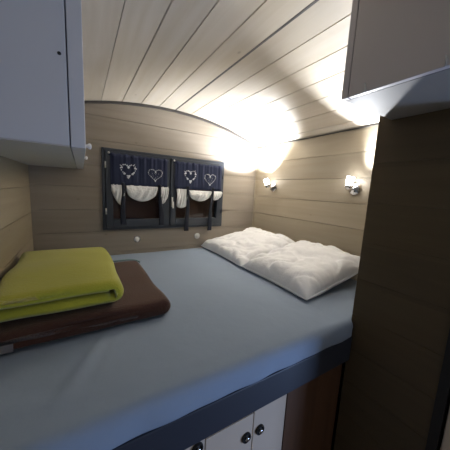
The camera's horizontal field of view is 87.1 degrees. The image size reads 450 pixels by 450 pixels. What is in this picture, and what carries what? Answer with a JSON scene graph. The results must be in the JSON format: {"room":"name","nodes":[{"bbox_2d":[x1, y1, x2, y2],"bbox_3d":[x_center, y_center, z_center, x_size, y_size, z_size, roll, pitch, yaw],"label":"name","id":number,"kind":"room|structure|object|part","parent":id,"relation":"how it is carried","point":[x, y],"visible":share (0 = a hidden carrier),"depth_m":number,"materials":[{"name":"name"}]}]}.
{"room":"camper van interior","nodes":[
{"label":"camper van interior","id":0,"kind":"room"},
{"bbox_2d":[0,156,33,280],"bbox_3d":[-0.350,0.499,-0.058,0.060,2.120,4.200,-2,10,-31],"label":"wall","id":1,"kind":"structure","parent":0,"point":[16,235],"depth_m":1.27,"materials":[{"name":"brown wood"}]},
{"bbox_2d":[0,0,91,168],"bbox_3d":[-0.868,-0.563,1.144,0.346,0.486,1.271,-2,10,-31],"label":"wall cabinet","id":2,"kind":"object","parent":1,"relation":"attached to","point":[42,108],"visible":1,"depth_m":0.65,"materials":[{"name":"white paint"}]},
{"bbox_3d":[-0.590,-0.520,0.945,0.038,0.486,0.630,-2,10,-31],"label":"locker door","id":3,"kind":"part","parent":2,"relation":"part of","materials":[{"name":"white paint"}]},
{"bbox_3d":[-0.916,-0.615,1.482,0.038,0.486,0.634,-2,10,-31],"label":"locker door","id":4,"kind":"part","parent":2,"relation":"part of","materials":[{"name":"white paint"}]},
{"bbox_2d":[28,104,256,254],"bbox_3d":[-0.554,0.052,2.259,2.120,2.320,0.060,-2,10,-31],"label":"wall","id":5,"kind":"structure","parent":0,"point":[67,209],"depth_m":1.98,"materials":[{"name":"brown wood"}]},
{"bbox_2d":[134,236,140,241],"bbox_3d":[-0.775,0.125,2.092,0.060,0.060,0.016,-2,10,-31],"label":"button","id":6,"kind":"object","parent":5,"relation":"attached to","point":[136,238],"visible":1,"depth_m":2.09,"materials":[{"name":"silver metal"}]},
{"bbox_2d":[101,147,224,229],"bbox_3d":[-0.516,-0.303,2.199,1.114,0.697,0.154,-2,10,-31],"label":"window","id":7,"kind":"structure","parent":5,"relation":"in","point":[139,214],"depth_m":2.12,"materials":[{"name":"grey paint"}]},
{"bbox_3d":[-0.745,-0.299,2.043,0.417,0.501,0.004,-2,10,-31],"label":"glass","id":8,"kind":"part","parent":7,"relation":"part of","materials":[{"name":"brown"}]},
{"bbox_3d":[-0.743,-0.292,2.039,0.513,0.609,0.054,-2,10,-31],"label":"sash","id":9,"kind":"part","parent":7,"relation":"part of","materials":[{"name":"blue paint"}]},
{"bbox_2d":[108,151,168,224],"bbox_3d":[-0.712,-0.288,1.994,0.487,0.591,0.052,-2,10,-31],"label":"curtain","id":10,"kind":"object","parent":7,"relation":"hanging from","point":[142,177],"visible":1,"depth_m":1.98,"materials":[{"name":"blue fabric"}]},
{"bbox_3d":[-0.281,-0.315,2.321,0.441,0.501,0.004,-2,10,-31],"label":"glass","id":11,"kind":"part","parent":7,"relation":"part of","materials":[{"name":"brown"}]},
{"bbox_3d":[-0.279,-0.308,2.318,0.537,0.609,0.054,-2,10,-31],"label":"sash","id":12,"kind":"part","parent":7,"relation":"part of","materials":[{"name":"blue paint"}]},
{"bbox_2d":[173,160,222,230],"bbox_3d":[-0.248,-0.267,2.279,0.513,0.655,0.052,-2,10,-31],"label":"curtain","id":13,"kind":"object","parent":7,"relation":"hanging from","point":[188,175],"visible":1,"depth_m":2.25,"materials":[{"name":"blue fabric"}]},
{"bbox_2d":[84,101,258,148],"bbox_3d":[-0.482,-0.909,2.084,2.000,0.210,0.020,-2,10,-31],"label":"trim","id":14,"kind":"structure","parent":5,"relation":"attached to","point":[85,102],"depth_m":2.05,"materials":[{"name":"grey wood"}]},
{"bbox_2d":[252,149,257,226],"bbox_3d":[0.335,-0.319,2.689,0.012,1.061,0.012,-2,10,-31],"label":"trim","id":15,"kind":"structure","parent":5,"relation":"attached to","point":[257,149],"depth_m":2.67,"materials":[{"name":"brown wood"}]},
{"bbox_2d":[81,0,379,147],"bbox_3d":[0.591,-0.635,0.312,2.000,0.254,4.320,-2,10,-31],"label":"ceiling","id":16,"kind":"structure","parent":0,"point":[161,53],"depth_m":1.23,"materials":[{"name":"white wood"}]},
{"bbox_2d":[175,0,318,109],"bbox_3d":[0.638,-0.703,0.316,0.011,0.007,4.179,-2,10,-31],"label":"trim","id":17,"kind":"structure","parent":16,"relation":"attached to","point":[315,1],"depth_m":1.09,"materials":[{"name":"grey wood"}]},
{"bbox_2d":[331,397,340,449],"bbox_3d":[0.476,1.541,0.627,2.120,0.050,4.320,-2,10,-31],"label":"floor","id":18,"kind":"structure","parent":0,"point":[338,399],"depth_m":1.65,"materials":[{"name":"brown wood"}]},
{"bbox_2d":[112,337,351,449],"bbox_3d":[-0.172,0.884,1.670,1.996,0.881,1.572,-2,10,-31],"label":"base cabinet","id":19,"kind":"object","parent":18,"relation":"on","point":[293,407],"visible":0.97,"depth_m":0.96,"materials":[{"name":"grey"}]},
{"bbox_2d":[0,247,356,449],"bbox_3d":[-0.144,0.394,1.594,1.990,0.109,1.577,-2,10,-31],"label":"mattress","id":20,"kind":"object","parent":19,"relation":"on","point":[226,328],"visible":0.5,"depth_m":0.84,"materials":[{"name":"fabric"}]},
{"bbox_2d":[0,259,170,354],"bbox_3d":[-0.693,0.331,1.202,0.655,0.085,0.700,-2,10,-31],"label":"folded blanket","id":21,"kind":"object","parent":20,"relation":"on","point":[141,299],"visible":0.52,"depth_m":0.94,"materials":[{"name":"brown fabric"}]},
{"bbox_2d":[0,247,123,322],"bbox_3d":[-0.781,0.229,1.167,0.439,0.115,0.684,-2,10,-31],"label":"folded blanket","id":22,"kind":"object","parent":21,"relation":"on","point":[42,282],"visible":1,"depth_m":0.96,"materials":[{"name":"fabric"}]},
{"bbox_2d":[201,227,294,266],"bbox_3d":[0.208,0.162,2.255,0.623,0.206,0.718,-2,10,-31],"label":"pillow","id":23,"kind":"object","parent":20,"relation":"on","point":[240,247],"visible":0.84,"depth_m":2.11,"materials":[{"name":"white fabric"}]},
{"bbox_2d":[242,240,359,299],"bbox_3d":[0.555,0.256,1.691,0.623,0.217,0.621,-2,10,-31],"label":"pillow","id":24,"kind":"object","parent":20,"relation":"on","point":[306,269],"visible":0.9,"depth_m":1.52,"materials":[{"name":"white fabric"}]},
{"bbox_3d":[-0.206,1.043,0.797,0.274,0.696,0.016,-2,10,-31],"label":"cupboard door","id":25,"kind":"part","parent":19,"relation":"part of","materials":[{"name":"beige paint"}]},
{"bbox_3d":[0.003,1.059,0.927,0.208,0.648,0.016,-2,10,-31],"label":"cupboard door","id":26,"kind":"part","parent":19,"relation":"part of","materials":[{"name":"beige paint"}]},
{"bbox_3d":[0.171,1.030,1.024,0.175,0.696,0.016,-2,10,-31],"label":"cupboard door","id":27,"kind":"part","parent":19,"relation":"part of","materials":[{"name":"beige paint"}]},
{"bbox_2d":[334,108,449,449],"bbox_3d":[0.968,0.360,1.136,0.563,2.189,0.379,-2,10,-31],"label":"wall","id":28,"kind":"structure","parent":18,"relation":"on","point":[395,394],"depth_m":0.98,"materials":[{"name":"brown wood"}]},
{"bbox_3d":[0.658,0.343,1.140,0.030,2.189,0.048,-2,10,-31],"label":"panel","id":29,"kind":"part","parent":28,"relation":"part of","materials":[{"name":"brown wood"}]},
{"bbox_3d":[0.823,0.540,0.874,0.034,1.892,0.029,-2,10,-31],"label":"edge post","id":30,"kind":"part","parent":28,"relation":"part of","materials":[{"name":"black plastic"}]},
{"bbox_2d":[440,407,449,449],"bbox_3d":[1.067,0.921,0.996,0.569,1.129,0.113,-2,10,-31],"label":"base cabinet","id":31,"kind":"object","parent":18,"relation":"on","point":[445,445],"visible":1,"depth_m":0.88,"materials":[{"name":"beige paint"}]},
{"bbox_2d":[253,125,449,449],"bbox_3d":[1.416,0.439,1.002,0.060,2.120,4.200,-2,10,-31],"label":"wall","id":32,"kind":"structure","parent":0,"point":[310,201],"depth_m":1.96,"materials":[{"name":"brown wood"}]},
{"bbox_2d":[264,178,276,191],"bbox_3d":[0.449,-0.404,2.396,0.111,0.132,0.096,-2,10,-31],"label":"wall lamp","id":33,"kind":"object","parent":32,"relation":"attached to","point":[272,186],"visible":1,"depth_m":2.39,"materials":[{"name":"silver metal"}]},
{"bbox_3d":[0.484,-0.388,2.420,0.028,0.096,0.096,-2,10,-31],"label":"wall plate","id":34,"kind":"part","parent":33,"relation":"part of","materials":[{"name":"silver metal"}]},
{"bbox_2d":[260,124,377,147],"bbox_3d":[0.761,-0.730,1.951,0.016,0.002,1.533,-2,10,-31],"label":"trim","id":35,"kind":"structure","parent":32,"relation":"attached to","point":[375,124],"depth_m":1.87,"materials":[{"name":"grey"}]},
{"bbox_2d":[345,176,360,194],"bbox_3d":[0.892,-0.277,1.675,0.101,0.131,0.096,-2,10,-31],"label":"wall lamp","id":36,"kind":"object","parent":32,"relation":"attached to","point":[354,188],"visible":1,"depth_m":1.67,"materials":[{"name":"silver metal"}]},
{"bbox_3d":[0.875,-0.309,1.655,0.053,0.064,0.054,-2,10,-31],"label":"lamp shade","id":37,"kind":"part","parent":36,"relation":"part of","materials":[{"name":"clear glass"}]},
{"bbox_3d":[0.922,-0.261,1.696,0.028,0.096,0.096,-2,10,-31],"label":"wall plate","id":38,"kind":"part","parent":36,"relation":"part of","materials":[{"name":"silver metal"}]},
{"bbox_2d":[341,0,449,119],"bbox_3d":[1.087,-0.528,0.539,0.917,0.347,1.144,-2,10,-31],"label":"wall cabinet","id":39,"kind":"object","parent":32,"relation":"attached to","point":[397,65],"visible":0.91,"depth_m":0.70,"materials":[{"name":"white paint"}]}
]}

